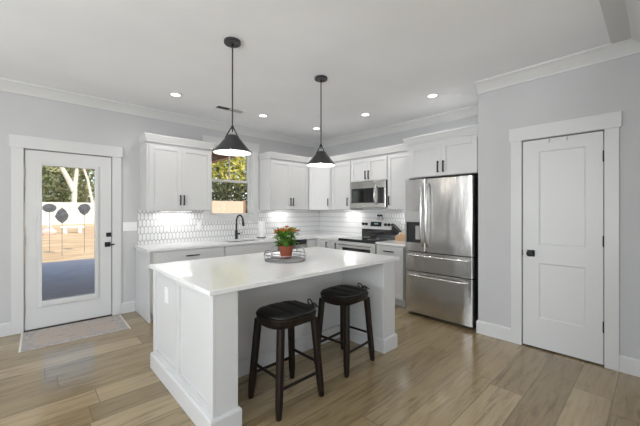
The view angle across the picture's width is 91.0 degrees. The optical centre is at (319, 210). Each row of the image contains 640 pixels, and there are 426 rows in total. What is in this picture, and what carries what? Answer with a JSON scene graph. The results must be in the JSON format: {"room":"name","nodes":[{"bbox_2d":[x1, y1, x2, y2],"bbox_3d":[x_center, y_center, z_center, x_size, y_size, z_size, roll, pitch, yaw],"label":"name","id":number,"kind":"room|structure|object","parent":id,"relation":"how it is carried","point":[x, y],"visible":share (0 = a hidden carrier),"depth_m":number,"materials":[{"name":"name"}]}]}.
{"room":"kitchen","nodes":[
{"label":"kitchen","id":0,"kind":"room"},
{"bbox_2d":[0,91,319,323],"bbox_3d":[-2.891,-0.020,4.003,8.020,2.760,0.160,0,0,-43],"label":"wall","id":1,"kind":"structure","parent":0,"point":[20,114],"depth_m":3.94,"materials":[{"name":"paint"}]},
{"bbox_2d":[0,322,10,336],"bbox_3d":[-4.571,1.290,2.321,3.268,0.140,0.015,0,0,-43],"label":"baseboard","id":2,"kind":"structure","parent":1,"relation":"attached to","point":[5,328],"depth_m":3.40,"materials":[{"name":"paint"}]},
{"bbox_2d":[9,134,122,334],"bbox_3d":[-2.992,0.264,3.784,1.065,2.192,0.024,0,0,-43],"label":"trim","id":3,"kind":"structure","parent":1,"relation":"attached to","point":[17,143],"depth_m":3.49,"materials":[{"name":"paint"}]},
{"bbox_2d":[24,314,111,331],"bbox_3d":[-3.067,1.355,3.863,0.832,0.011,0.205,0,0,-43],"label":"trim","id":4,"kind":"structure","parent":1,"relation":"attached to","point":[110,314],"depth_m":3.76,"materials":[{"name":"white wood"}]},
{"bbox_2d":[24,149,114,330],"bbox_3d":[-2.992,0.331,3.796,0.856,2.030,0.103,0,0,-43],"label":"door","id":5,"kind":"structure","parent":1,"relation":"in","point":[39,313],"depth_m":3.77,"materials":[{"name":"paint"}]},
{"bbox_2d":[122,301,135,313],"bbox_3d":[-2.556,1.290,4.196,0.163,0.140,0.015,0,0,-43],"label":"baseboard","id":6,"kind":"structure","parent":1,"relation":"attached to","point":[130,306],"depth_m":4.19,"materials":[{"name":"paint"}]},
{"bbox_2d":[123,222,136,230],"bbox_3d":[-2.543,0.215,4.211,0.166,0.120,0.009,0,0,-43],"label":"light switch","id":7,"kind":"object","parent":1,"relation":"attached to","point":[127,226],"visible":1,"depth_m":4.21,"materials":[{"name":"white plastic"}]},
{"bbox_2d":[137,132,215,209],"bbox_3d":[-2.009,-0.494,4.448,0.943,0.989,0.386,0,0,-43],"label":"upper cabinet","id":8,"kind":"object","parent":1,"relation":"attached to","point":[172,177],"depth_m":4.28,"materials":[{"name":"paint"}]},
{"bbox_2d":[159,210,191,211],"bbox_3d":[-2.059,0.009,4.504,0.440,0.016,0.040,0,0,-43],"label":"light","id":9,"kind":"object","parent":8,"relation":"attached to","point":[159,210],"visible":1,"depth_m":4.48,"materials":[{"name":"white plastic"}]},
{"bbox_2d":[160,211,190,211],"bbox_3d":[-2.059,0.015,4.504,0.420,0.002,0.028,0,0,-43],"label":"diffuser","id":10,"kind":"object","parent":9,"relation":"attached to","point":[160,211],"depth_m":4.48,"materials":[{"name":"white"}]},
{"bbox_2d":[138,210,319,244],"bbox_3d":[-1.242,0.228,5.423,3.370,0.480,0.007,0,0,-43],"label":"backsplash","id":11,"kind":"structure","parent":1,"relation":"attached to","point":[183,225],"depth_m":4.90,"materials":[{"name":"tile"}]},
{"bbox_2d":[164,223,169,230],"bbox_3d":[-2.197,0.235,4.520,0.074,0.120,0.009,0,0,-43],"label":"outlet","id":12,"kind":"object","parent":11,"relation":"attached to","point":[166,225],"visible":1,"depth_m":4.52,"materials":[{"name":"white plastic"}]},
{"bbox_2d":[197,222,201,229],"bbox_3d":[-1.857,0.235,4.837,0.074,0.120,0.009,0,0,-43],"label":"outlet","id":13,"kind":"object","parent":11,"relation":"attached to","point":[199,224],"visible":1,"depth_m":4.83,"materials":[{"name":"white plastic"}]},
{"bbox_2d":[202,135,258,221],"bbox_3d":[-1.496,-0.492,5.264,1.010,1.355,0.154,0,0,-43],"label":"window","id":14,"kind":"structure","parent":1,"relation":"in","point":[251,181],"depth_m":5.47,"materials":[{"name":"paint"}]},
{"bbox_2d":[0,78,477,148],"bbox_3d":[-1.713,-1.345,2.627,7.870,0.110,3.459,0,0,-43],"label":"trim","id":15,"kind":"structure","parent":1,"relation":"attached to","point":[7,85],"depth_m":4.51,"materials":[{"name":"paint"}]},
{"bbox_2d":[260,158,307,209],"bbox_3d":[-0.634,-0.450,5.730,0.848,0.880,0.382,0,0,-43],"label":"upper cabinet","id":16,"kind":"object","parent":1,"relation":"attached to","point":[283,183],"visible":0.99,"depth_m":5.54,"materials":[{"name":"paint"}]},
{"bbox_2d":[258,143,421,162],"bbox_3d":[0.285,-0.941,5.326,2.763,0.097,0.867,0,0,20],"label":"crown molding","id":17,"kind":"structure","parent":16,"relation":"attached to","point":[400,147],"depth_m":5.37,"materials":[{"name":"paint"}]},
{"bbox_2d":[0,0,610,141],"bbox_3d":[0.554,-1.510,0.263,9.170,0.220,11.030,0,0,-43],"label":"ceiling","id":18,"kind":"structure","parent":0,"point":[382,59],"depth_m":2.72,"materials":[{"name":"paint"}]},
{"bbox_2d":[168,92,182,96],"bbox_3d":[-1.745,-1.396,3.798,0.156,0.006,0.156,0,0,-43],"label":"recessed light","id":19,"kind":"object","parent":18,"relation":"in","point":[174,94],"visible":1,"depth_m":3.79,"materials":[{"name":"white plastic"}]},
{"bbox_2d":[213,105,245,113],"bbox_3d":[-1.244,-1.395,4.347,0.420,0.009,0.150,0,0,-43],"label":"ceiling vent","id":20,"kind":"object","parent":18,"relation":"in","point":[221,107],"visible":0.98,"depth_m":4.33,"materials":[{"name":"white plastic"}]},
{"bbox_2d":[213,37,251,155],"bbox_3d":[-0.723,-0.937,2.598,0.310,0.925,0.310,0,0,-43],"label":"pendant lamp","id":21,"kind":"object","parent":18,"relation":"hanging from","point":[231,145],"visible":1,"depth_m":2.57,"materials":[{"name":"black metal"}]},
{"bbox_2d":[306,75,335,166],"bbox_3d":[0.011,-0.937,3.312,0.310,0.925,0.310,0,0,-43],"label":"pendant lamp","id":22,"kind":"object","parent":18,"relation":"hanging from","point":[320,159],"visible":1,"depth_m":3.30,"materials":[{"name":"black metal"}]},
{"bbox_2d":[426,93,438,97],"bbox_3d":[1.371,-1.396,3.831,0.156,0.006,0.156,0,0,-43],"label":"recessed light","id":23,"kind":"object","parent":18,"relation":"in","point":[433,95],"visible":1,"depth_m":3.82,"materials":[{"name":"white plastic"}]},
{"bbox_2d":[0,305,639,425],"bbox_3d":[0.296,1.420,0.467,8.270,0.120,9.680,0,0,-43],"label":"floor","id":24,"kind":"structure","parent":0,"point":[438,372],"depth_m":2.44,"materials":[{"name":"brown wood"}]},
{"bbox_2d":[18,315,130,352],"bbox_3d":[-2.734,1.355,3.541,0.936,0.009,0.624,0,0,-42],"label":"rug","id":25,"kind":"object","parent":24,"relation":"on","point":[41,338],"visible":1,"depth_m":3.48,"materials":[{"name":"beige fabric"}]},
{"bbox_2d":[136,246,223,322],"bbox_3d":[-1.907,0.929,4.335,0.972,0.862,0.674,0,0,-43],"label":"base cabinet","id":26,"kind":"object","parent":24,"relation":"on","point":[144,274],"visible":0.26,"depth_m":4.00,"materials":[{"name":"paint"}]},
{"bbox_2d":[224,242,276,256],"bbox_3d":[-1.217,0.929,4.977,0.910,0.862,0.674,0,0,-43],"label":"base cabinet","id":27,"kind":"object","parent":24,"relation":"on","point":[231,250],"visible":0.06,"depth_m":4.71,"materials":[{"name":"paint"}]},
{"bbox_2d":[150,261,396,425],"bbox_3d":[-0.350,0.929,2.929,1.919,0.862,1.231,0,0,-43],"label":"kitchen island","id":28,"kind":"object","parent":24,"relation":"on","point":[202,343],"visible":0.64,"depth_m":2.48,"materials":[{"name":"paint"}]},
{"bbox_2d":[165,287,167,303],"bbox_3d":[-1.224,0.675,2.502,0.009,0.120,0.074,0,0,-43],"label":"outlet","id":29,"kind":"object","parent":28,"relation":"attached to","point":[166,289],"visible":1,"depth_m":2.49,"materials":[{"name":"white plastic"}]},
{"bbox_2d":[149,247,399,295],"bbox_3d":[-0.339,0.483,2.939,1.968,0.030,1.235,0,0,-43],"label":"island countertop","id":30,"kind":"structure","parent":28,"relation":"on","point":[227,274],"depth_m":2.58,"materials":[{"name":"white stone"}]},
{"bbox_2d":[264,246,306,262],"bbox_3d":[-0.327,0.408,2.953,0.403,0.116,0.411,0,0,43],"label":"wire tray","id":31,"kind":"object","parent":30,"relation":"on","point":[267,259],"visible":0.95,"depth_m":2.88,"materials":[{"name":"grey metal"}]},
{"bbox_2d":[271,226,300,258],"bbox_3d":[-0.333,0.302,3.035,0.296,0.311,0.292,0,0,-43],"label":"potted plant","id":32,"kind":"object","parent":31,"relation":"on","point":[286,249],"visible":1,"depth_m":2.99,"materials":[{"name":"green plant"}]},
{"bbox_2d":[248,309,323,421],"bbox_3d":[-0.246,1.046,2.295,0.418,0.628,0.376,0,0,-44],"label":"bar stool","id":33,"kind":"object","parent":24,"relation":"on","point":[280,326],"visible":0.74,"depth_m":2.26,"materials":[{"name":"brown wood"}]},
{"bbox_2d":[257,299,318,319],"bbox_3d":[-0.237,0.725,2.304,0.416,0.084,0.363,0,0,-44],"label":"seat cushion","id":34,"kind":"object","parent":33,"relation":"on","point":[284,310],"visible":1,"depth_m":2.23,"materials":[{"name":"black leather"}]},
{"bbox_2d":[277,239,305,250],"bbox_3d":[-0.657,0.930,5.487,0.596,0.860,0.690,0,0,-43],"label":"dishwasher","id":35,"kind":"object","parent":24,"relation":"on","point":[302,242],"visible":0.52,"depth_m":5.35,"materials":[{"name":"silver"}]},
{"bbox_2d":[306,238,329,247],"bbox_3d":[-0.013,0.929,5.902,0.900,0.862,0.960,0,0,-43],"label":"base cabinet","id":36,"kind":"object","parent":24,"relation":"on","point":[316,242],"visible":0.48,"depth_m":5.54,"materials":[{"name":"paint"}]},
{"bbox_2d":[134,233,355,251],"bbox_3d":[-0.860,0.483,4.966,3.416,0.030,1.176,0,0,-43],"label":"countertop","id":37,"kind":"structure","parent":36,"relation":"on","point":[221,242],"depth_m":4.58,"materials":[{"name":"white stone"}]},
{"bbox_2d":[235,215,244,238],"bbox_3d":[-1.268,0.267,5.117,0.140,0.402,0.275,0,0,-43],"label":"faucet","id":38,"kind":"object","parent":37,"relation":"on","point":[243,224],"visible":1,"depth_m":5.15,"materials":[{"name":"black metal"}]},
{"bbox_3d":[-1.002,0.307,5.378,0.150,0.322,0.150,0,0,-43],"label":"paper towel holder","id":39,"kind":"object","parent":37,"relation":"on","visible":0},
{"bbox_2d":[258,221,264,236],"bbox_3d":[-1.002,0.323,5.378,0.116,0.266,0.116,0,0,-43],"label":"paper towel roll","id":40,"kind":"object","parent":39,"relation":"on","point":[261,225],"visible":0.97,"depth_m":5.33,"materials":[{"name":"white paper"}]},
{"bbox_2d":[330,240,338,248],"bbox_3d":[0.463,0.929,5.540,0.694,0.862,0.214,0,0,-43],"label":"base cabinet","id":41,"kind":"object","parent":24,"relation":"on","point":[333,243],"visible":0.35,"depth_m":5.33,"materials":[{"name":"paint"}]},
{"bbox_2d":[314,292,373,377],"bbox_3d":[0.220,1.046,2.824,0.376,0.628,0.418,0,0,42],"label":"bar stool","id":42,"kind":"object","parent":24,"relation":"on","point":[344,303],"visible":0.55,"depth_m":2.73,"materials":[{"name":"brown wood"}]},
{"bbox_2d":[321,283,369,297],"bbox_3d":[0.229,0.725,2.834,0.363,0.084,0.416,0,0,42],"label":"seat cushion","id":43,"kind":"object","parent":42,"relation":"on","point":[340,291],"visible":1,"depth_m":2.76,"materials":[{"name":"black leather"}]},
{"bbox_2d":[338,220,399,253],"bbox_3d":[0.783,0.765,5.163,0.736,1.190,0.757,0,0,-43],"label":"range cooker","id":44,"kind":"object","parent":24,"relation":"on","point":[372,230],"visible":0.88,"depth_m":5.17,"materials":[{"name":"silver metal"}]},
{"bbox_2d":[339,236,394,242],"bbox_3d":[0.788,0.470,5.167,0.603,0.020,0.757,0,0,-43],"label":"cooktop","id":45,"kind":"object","parent":44,"relation":"in","point":[358,239],"depth_m":5.14,"materials":[{"name":"black glass"}]},
{"bbox_2d":[377,244,405,306],"bbox_3d":[1.224,0.929,4.723,0.694,0.862,0.465,0,0,-43],"label":"base cabinet","id":46,"kind":"object","parent":24,"relation":"on","point":[389,250],"visible":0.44,"depth_m":4.41,"materials":[{"name":"paint"}]},
{"bbox_2d":[375,240,404,246],"bbox_3d":[1.260,0.483,4.694,0.680,0.030,0.557,0,0,-43],"label":"countertop","id":47,"kind":"structure","parent":46,"relation":"on","point":[389,242],"depth_m":4.58,"materials":[{"name":"white stone"}]},
{"bbox_2d":[395,233,404,240],"bbox_3d":[1.259,0.406,4.873,0.161,0.124,0.110,0,0,39],"label":"knife block","id":48,"kind":"object","parent":47,"relation":"on","point":[401,237],"visible":0.75,"depth_m":4.82,"materials":[{"name":"brown wood"}]},
{"bbox_2d":[405,175,477,328],"bbox_3d":[1.669,0.476,4.079,0.839,1.768,0.868,0,0,-43],"label":"refrigerator","id":49,"kind":"object","parent":24,"relation":"on","point":[441,214],"visible":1,"depth_m":3.78,"materials":[{"name":"silver metal"}]},
{"bbox_2d":[320,115,477,161],"bbox_3d":[1.223,-0.020,5.359,0.150,2.760,3.459,0,0,-43],"label":"wall","id":50,"kind":"structure","parent":0,"point":[396,138],"depth_m":5.26,"materials":[{"name":"paint"}]},
{"bbox_2d":[308,166,330,209],"bbox_3d":[0.006,-0.450,6.112,0.602,0.880,0.694,0,0,-43],"label":"upper cabinet","id":51,"kind":"object","parent":50,"relation":"attached to","point":[319,178],"visible":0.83,"depth_m":5.87,"materials":[{"name":"paint"}]},
{"bbox_2d":[331,159,362,209],"bbox_3d":[0.486,-0.450,5.750,0.392,0.880,0.478,0,0,-43],"label":"upper cabinet","id":52,"kind":"object","parent":50,"relation":"attached to","point":[340,173],"visible":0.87,"depth_m":5.63,"materials":[{"name":"paint"}]},
{"bbox_2d":[320,208,404,238],"bbox_3d":[0.852,0.204,5.642,0.007,0.528,2.521,0,0,-43],"label":"backsplash","id":53,"kind":"structure","parent":50,"relation":"attached to","point":[341,222],"depth_m":5.90,"materials":[{"name":"tile"}]},
{"bbox_2d":[351,154,387,182],"bbox_3d":[0.907,-0.688,5.297,0.392,0.405,0.756,0,0,-43],"label":"upper cabinet","id":54,"kind":"object","parent":50,"relation":"attached to","point":[371,168],"visible":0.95,"depth_m":5.15,"materials":[{"name":"paint"}]},
{"bbox_2d":[350,180,387,207],"bbox_3d":[0.888,-0.261,5.270,0.452,0.442,0.736,0,0,-43],"label":"microwave","id":55,"kind":"object","parent":54,"relation":"attached to","point":[367,194],"visible":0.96,"depth_m":5.13,"materials":[{"name":"silver metal"}]},
{"bbox_2d":[388,151,408,209],"bbox_3d":[1.366,-0.450,4.803,0.392,0.880,0.588,0,0,-43],"label":"upper cabinet","id":56,"kind":"object","parent":50,"relation":"attached to","point":[397,161],"visible":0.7,"depth_m":4.78,"materials":[{"name":"paint"}]},
{"bbox_2d":[402,124,477,178],"bbox_3d":[1.721,-0.693,4.121,0.801,0.532,0.962,0,0,-43],"label":"upper cabinet","id":57,"kind":"object","parent":50,"relation":"attached to","point":[453,157],"depth_m":3.82,"materials":[{"name":"paint"}]},
{"bbox_2d":[478,53,639,358],"bbox_3d":[2.571,-0.020,3.321,0.952,2.760,1.361,0,0,-43],"label":"wall","id":58,"kind":"structure","parent":0,"point":[612,85],"depth_m":3.01,"materials":[{"name":"paint"}]},
{"bbox_2d":[476,320,510,341],"bbox_3d":[1.870,1.290,3.386,0.045,0.140,0.340,0,0,-43],"label":"baseboard","id":59,"kind":"structure","parent":58,"relation":"attached to","point":[485,328],"depth_m":3.37,"materials":[{"name":"paint"}]},
{"bbox_2d":[475,38,639,93],"bbox_3d":[2.167,-1.345,2.983,0.100,0.110,1.306,0,0,-43],"label":"trim","id":60,"kind":"structure","parent":58,"relation":"attached to","point":[607,52],"depth_m":2.90,"materials":[{"name":"paint"}]},
{"bbox_2d":[522,131,603,364],"bbox_3d":[2.251,0.327,2.949,0.101,2.039,0.628,0,0,-43],"label":"door","id":61,"kind":"structure","parent":58,"relation":"in","point":[563,250],"depth_m":2.94,"materials":[{"name":"paint"}]},
{"bbox_2d":[509,111,621,371],"bbox_3d":[2.248,0.262,2.951,0.024,2.197,0.844,0,0,-43],"label":"trim","id":62,"kind":"structure","parent":58,"relation":"attached to","point":[610,122],"depth_m":2.73,"materials":[{"name":"paint"}]},
{"bbox_2d":[619,355,639,376],"bbox_3d":[2.145,1.290,2.185,1.218,0.140,0.167,0,0,-43],"label":"baseboard","id":63,"kind":"structure","parent":58,"relation":"attached to","point":[628,365],"depth_m":2.61,"materials":[{"name":"paint"}]},
{"bbox_3d":[2.296,-0.020,2.112,1.338,2.760,0.145,0,0,-43],"label":"wall","id":64,"kind":"structure","parent":0,"visible":0},
{"bbox_2d":[599,0,639,43],"bbox_3d":[2.094,-1.340,2.167,1.118,0.120,0.210,0,0,-43],"label":"trim","id":65,"kind":"structure","parent":64,"relation":"attached to","point":[621,17],"depth_m":2.26,"materials":[{"name":"paint"}]},
{"label":"outside","id":66,"kind":"structure","parent":0,"visible":0},
{"bbox_2d":[42,223,93,262],"bbox_3d":[-26.721,-0.073,43.405,100.000,3.166,90.000,0,0,-43],"label":"ground","id":67,"kind":"structure","parent":66,"point":[67,246],"depth_m":12.32,"materials":[{"name":"soil"}]},
{"bbox_2d":[42,204,56,251],"bbox_3d":[-9.117,0.636,10.595,0.370,1.730,0.048,0,0,-33],"label":"stake","id":68,"kind":"object","parent":67,"relation":"on","point":[49,208],"visible":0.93,"depth_m":10.61,"materials":[{"name":"grey metal"}]},
{"bbox_2d":[42,224,56,234],"bbox_3d":[-12.965,0.919,14.989,0.632,0.533,0.603,0,0,-43],"label":"boulder","id":69,"kind":"object","parent":67,"relation":"on","point":[45,231],"visible":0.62,"depth_m":14.88,"materials":[{"name":"white stone"}]},
{"bbox_2d":[42,166,70,201],"bbox_3d":[-22.307,-3.279,25.335,5.199,8.270,3.651,0,0,-43],"label":"tree","id":70,"kind":"object","parent":67,"relation":"on","point":[46,186],"visible":0.08,"depth_m":25.00,"materials":[{"name":"green plant"}]},
{"bbox_2d":[55,208,68,222],"bbox_3d":[-8.041,0.731,9.791,0.341,1.638,0.052,0,0,-33],"label":"stake","id":71,"kind":"object","parent":67,"relation":"on","point":[61,215],"visible":0.87,"depth_m":9.79,"materials":[{"name":"grey metal"}]},
{"bbox_2d":[42,167,84,201],"bbox_3d":[-25.456,-3.471,31.219,4.957,8.178,3.682,0,0,-43],"label":"tree","id":72,"kind":"object","parent":67,"relation":"on","point":[56,198],"visible":0.02,"depth_m":30.31,"materials":[{"name":"green plant"}]},
{"bbox_2d":[42,202,93,224],"bbox_3d":[-19.514,0.218,18.040,24.000,1.500,0.060,0,0,-43],"label":"fence","id":73,"kind":"object","parent":67,"relation":"on","point":[75,217],"visible":0.14,"depth_m":20.82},
{"bbox_2d":[44,166,93,201],"bbox_3d":[-16.945,-3.088,21.421,5.311,8.360,3.307,0,0,-43],"label":"tree","id":74,"kind":"object","parent":67,"relation":"on","point":[72,185],"visible":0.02,"depth_m":21.37,"materials":[{"name":"white plant"}]},
{"bbox_2d":[50,167,93,202],"bbox_3d":[-19.241,-3.253,26.239,5.150,8.318,3.800,0,0,-43],"label":"tree","id":75,"kind":"object","parent":67,"relation":"on","point":[84,190],"visible":0.17,"depth_m":25.01,"materials":[{"name":"green plant"}]},
{"bbox_2d":[60,226,83,233],"bbox_3d":[-12.570,0.978,16.000,0.960,0.380,0.400,0,0,-35],"label":"stone bench","id":76,"kind":"object","parent":67,"relation":"on","point":[63,227],"visible":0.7,"depth_m":15.79,"materials":[{"name":"white stone"}]},
{"bbox_2d":[78,204,90,252],"bbox_3d":[-7.792,0.655,10.393,0.350,1.771,0.052,0,0,-33],"label":"stake","id":77,"kind":"object","parent":67,"relation":"on","point":[83,209],"visible":0.88,"depth_m":10.40,"materials":[{"name":"grey metal"}]},
{"bbox_2d":[83,169,93,202],"bbox_3d":[-16.079,-2.767,21.657,4.010,7.760,2.919,0,0,-43],"label":"tree","id":78,"kind":"object","parent":67,"relation":"on","point":[84,170],"visible":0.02,"depth_m":21.70,"materials":[{"name":"white plant"}]},
{"bbox_2d":[212,156,245,199],"bbox_3d":[-5.025,-2.049,17.478,3.686,7.096,2.616,0,0,-43],"label":"tree","id":79,"kind":"object","parent":67,"relation":"on","point":[237,164],"visible":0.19,"depth_m":16.79,"materials":[{"name":"green plant"}]},
{"bbox_2d":[212,200,245,212],"bbox_3d":[-4.626,0.565,12.277,3.150,1.950,1.320,0,0,-43],"label":"fence","id":80,"kind":"object","parent":67,"relation":"on","point":[217,206],"visible":0.15,"depth_m":12.39,"materials":[{"name":"brown wood"}]},
{"bbox_2d":[212,182,246,212],"bbox_3d":[-3.628,0.057,15.442,8.490,3.153,1.197,0,0,-41],"label":"hedge","id":81,"kind":"object","parent":67,"relation":"on","point":[220,196],"visible":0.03,"depth_m":14.73,"materials":[{"name":"green plant"}]},
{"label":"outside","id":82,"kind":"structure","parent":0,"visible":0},
{"bbox_2d":[42,258,93,299],"bbox_3d":[-6.711,1.510,4.902,8.850,0.200,6.280,0,0,-43],"label":"patio","id":83,"kind":"structure","parent":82,"point":[60,279],"depth_m":6.51,"materials":[{"name":"concrete"}]},
{"bbox_2d":[212,152,234,162],"bbox_3d":[-5.946,0.085,4.057,8.820,2.650,3.360,0,0,-43],"label":"porch roof","id":84,"kind":"structure","parent":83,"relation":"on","point":[215,157],"depth_m":6.09,"materials":[{"name":"brown wood"}]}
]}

